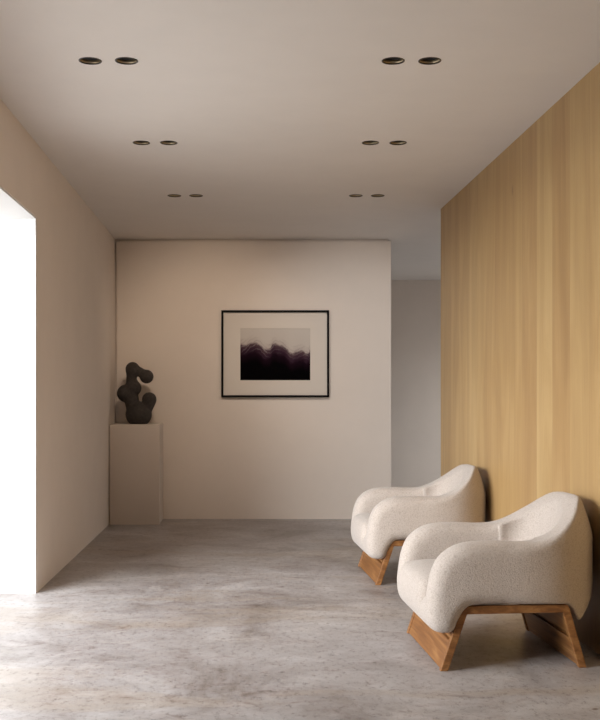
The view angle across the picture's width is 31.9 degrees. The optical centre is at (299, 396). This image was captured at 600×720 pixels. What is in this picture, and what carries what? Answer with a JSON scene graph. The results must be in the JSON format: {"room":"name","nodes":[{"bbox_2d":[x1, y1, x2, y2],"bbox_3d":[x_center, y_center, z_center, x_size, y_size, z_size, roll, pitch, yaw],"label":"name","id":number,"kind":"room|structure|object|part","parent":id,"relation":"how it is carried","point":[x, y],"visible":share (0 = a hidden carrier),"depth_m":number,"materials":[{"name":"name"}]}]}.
{"room":"lobby","nodes":[
{"label":"lobby","id":0,"kind":"room"},
{"bbox_2d":[0,99,114,592],"bbox_3d":[-1.864,-0.180,5.600,0.549,2.800,17.254,0,0,-3],"label":"wall","id":1,"kind":"structure","parent":0,"point":[75,252],"depth_m":7.63,"materials":[{"name":"white paint"}]},
{"bbox_2d":[0,186,35,592],"bbox_3d":[-1.815,0.050,4.643,0.546,2.340,3.821,0,0,-3],"label":"window","id":2,"kind":"structure","parent":1,"relation":"attached to","point":[17,224],"depth_m":6.52,"materials":[{"name":"white glass"}]},
{"bbox_2d":[117,241,390,518],"bbox_3d":[-0.462,-0.169,10.580,2.743,2.778,0.160,0,0,0],"label":"wall","id":3,"kind":"structure","parent":0,"point":[224,457],"depth_m":10.50,"materials":[{"name":"white paint"}]},
{"bbox_2d":[115,239,387,422],"bbox_3d":[-0.490,-0.180,10.580,2.741,2.800,0.100,0,0,0],"label":"trim","id":4,"kind":"structure","parent":3,"relation":"attached to","point":[116,240],"depth_m":10.53,"materials":[{"name":"white paint"}]},
{"bbox_2d":[221,310,328,396],"bbox_3d":[-0.247,-0.431,10.482,1.076,0.868,0.035,0,0,0],"label":"framed print","id":5,"kind":"object","parent":3,"relation":"attached to","point":[265,353],"visible":1,"depth_m":10.48,"materials":[{"name":"black"}]},
{"bbox_2d":[0,0,599,279],"bbox_3d":[0.250,-1.640,5.600,6.300,0.120,17.600,0,0,0],"label":"ceiling","id":6,"kind":"structure","parent":0,"point":[269,107],"depth_m":5.63,"materials":[{"name":"white paint"}]},
{"bbox_2d":[79,57,101,64],"bbox_3d":[-0.986,-1.623,4.934,0.108,0.091,0.108,0,0,0],"label":"recessed light","id":7,"kind":"object","parent":6,"relation":"in","point":[85,60],"visible":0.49,"depth_m":4.97,"materials":[{"name":"brown metal"}]},
{"bbox_2d":[115,57,137,64],"bbox_3d":[-0.815,-1.623,4.934,0.108,0.091,0.108,0,0,0],"label":"recessed light","id":8,"kind":"object","parent":6,"relation":"in","point":[121,60],"visible":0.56,"depth_m":4.97,"materials":[{"name":"black"}]},
{"bbox_2d":[133,141,149,144],"bbox_3d":[-0.986,-1.623,6.524,0.108,0.091,0.108,0,0,0],"label":"recessed light","id":9,"kind":"object","parent":6,"relation":"in","point":[134,142],"visible":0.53,"depth_m":6.56,"materials":[{"name":"black"}]},
{"bbox_2d":[160,141,176,144],"bbox_3d":[-0.815,-1.623,6.524,0.108,0.091,0.108,0,0,0],"label":"recessed light","id":10,"kind":"object","parent":6,"relation":"in","point":[161,142],"visible":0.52,"depth_m":6.56,"materials":[{"name":"black"}]},
{"bbox_2d":[167,194,180,196],"bbox_3d":[-0.986,-1.623,8.237,0.108,0.091,0.108,0,0,0],"label":"recessed light","id":11,"kind":"object","parent":6,"relation":"in","point":[170,195],"visible":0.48,"depth_m":8.27,"materials":[{"name":"black"}]},
{"bbox_2d":[189,194,202,196],"bbox_3d":[-0.815,-1.623,8.237,0.108,0.091,0.108,0,0,0],"label":"recessed light","id":12,"kind":"object","parent":6,"relation":"in","point":[192,195],"visible":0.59,"depth_m":8.27,"materials":[{"name":"black"}]},
{"bbox_2d":[349,194,362,196],"bbox_3d":[0.438,-1.623,8.237,0.108,0.091,0.108,0,0,0],"label":"recessed light","id":13,"kind":"object","parent":6,"relation":"in","point":[352,195],"visible":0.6,"depth_m":8.27,"materials":[{"name":"black"}]},
{"bbox_2d":[362,141,378,144],"bbox_3d":[0.438,-1.623,6.524,0.108,0.091,0.108,0,0,0],"label":"recessed light","id":14,"kind":"object","parent":6,"relation":"in","point":[364,142],"visible":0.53,"depth_m":6.56,"materials":[{"name":"black"}]},
{"bbox_2d":[371,194,384,196],"bbox_3d":[0.609,-1.623,8.237,0.108,0.091,0.108,0,0,0],"label":"recessed light","id":15,"kind":"object","parent":6,"relation":"in","point":[374,195],"visible":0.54,"depth_m":8.27,"materials":[{"name":"black metal"}]},
{"bbox_2d":[382,57,404,64],"bbox_3d":[0.438,-1.623,4.934,0.108,0.091,0.108,0,0,0],"label":"recessed light","id":16,"kind":"object","parent":6,"relation":"in","point":[391,60],"visible":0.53,"depth_m":4.97,"materials":[{"name":"black"}]},
{"bbox_2d":[389,141,406,144],"bbox_3d":[0.609,-1.623,6.524,0.108,0.091,0.108,0,0,0],"label":"recessed light","id":17,"kind":"object","parent":6,"relation":"in","point":[391,142],"visible":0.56,"depth_m":6.57,"materials":[{"name":"black"}]},
{"bbox_2d":[418,57,440,64],"bbox_3d":[0.609,-1.623,4.934,0.108,0.091,0.108,0,0,0],"label":"recessed light","id":18,"kind":"object","parent":6,"relation":"in","point":[427,60],"visible":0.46,"depth_m":4.97,"materials":[{"name":"black"}]},
{"bbox_2d":[0,519,599,719],"bbox_3d":[0.250,1.295,5.600,6.300,0.150,17.600,0,0,0],"label":"floor","id":19,"kind":"structure","parent":0,"point":[173,619],"depth_m":5.18,"materials":[{"name":"concrete"}]},
{"bbox_2d":[110,423,162,524],"bbox_3d":[-1.593,0.741,10.254,0.502,0.957,0.448,0,0,0],"label":"pedestal","id":20,"kind":"object","parent":19,"relation":"on","point":[136,450],"visible":0.96,"depth_m":10.03,"materials":[{"name":"white paint"}]},
{"bbox_2d":[117,362,156,423],"bbox_3d":[-1.592,-0.039,10.240,0.385,0.603,0.253,0,0,0],"label":"abstract sculpture","id":21,"kind":"object","parent":20,"relation":"on","point":[137,412],"visible":1,"depth_m":10.18,"materials":[{"name":"black stone"}]},
{"bbox_2d":[351,464,485,584],"bbox_3d":[0.823,0.845,7.223,0.905,0.750,0.854,0,0,-5],"label":"armchair","id":22,"kind":"object","parent":19,"relation":"on","point":[383,518],"visible":0.8,"depth_m":6.86,"materials":[{"name":"beige fabric"}]},
{"bbox_2d":[351,512,405,546],"bbox_3d":[0.737,0.917,7.215,0.732,0.228,0.539,0,0,-5],"label":"seat cushion","id":23,"kind":"object","parent":22,"relation":"on","point":[360,520],"depth_m":7.10,"materials":[{"name":"beige fabric"}]},
{"bbox_3d":[0.822,1.077,6.848,0.670,0.287,0.032,0,0,-5],"label":"frame","id":24,"kind":"part","parent":22,"relation":"part of","materials":[{"name":"brown wood"}]},
{"bbox_2d":[423,467,466,495],"bbox_3d":[1.032,0.669,7.243,0.263,0.378,0.601,0,0,-5],"label":"chair backrest","id":25,"kind":"object","parent":22,"relation":"on","point":[455,478],"depth_m":7.44,"materials":[{"name":"beige fabric"}]},
{"bbox_2d":[397,492,592,670],"bbox_3d":[0.958,0.845,5.088,0.905,0.750,0.854,0,0,-5],"label":"armchair","id":26,"kind":"object","parent":19,"relation":"on","point":[536,560],"visible":1,"depth_m":4.73,"materials":[{"name":"beige fabric"}]},
{"bbox_2d":[399,559,500,612],"bbox_3d":[0.872,0.917,5.080,0.732,0.228,0.539,0,0,-5],"label":"seat cushion","id":27,"kind":"object","parent":26,"relation":"on","point":[414,573],"depth_m":4.98,"materials":[{"name":"beige fabric"}]},
{"bbox_3d":[0.886,1.077,5.457,0.670,0.287,0.032,0,0,-5],"label":"frame","id":28,"kind":"part","parent":26,"relation":"part of","materials":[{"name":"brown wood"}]},
{"bbox_3d":[0.957,1.077,4.713,0.670,0.287,0.032,0,0,-5],"label":"frame","id":29,"kind":"part","parent":26,"relation":"part of","materials":[{"name":"brown wood"}]},
{"bbox_2d":[498,497,565,540],"bbox_3d":[1.166,0.669,5.108,0.263,0.378,0.601,0,0,-5],"label":"chair backrest","id":30,"kind":"object","parent":26,"relation":"on","point":[544,516],"depth_m":5.29,"materials":[{"name":"beige fabric"}]},
{"bbox_2d":[391,280,440,486],"bbox_3d":[0.250,-0.180,14.275,6.100,2.800,0.150,0,0,0],"label":"wall","id":31,"kind":"structure","parent":0,"point":[415,304],"depth_m":14.20,"materials":[{"name":"white paint"}]},
{"bbox_2d":[441,62,599,654],"bbox_3d":[1.617,-0.180,2.912,0.160,2.800,11.855,0,0,-3],"label":"wall","id":32,"kind":"structure","parent":0,"point":[520,242],"depth_m":6.15,"materials":[{"name":"brown wood"}]}
]}

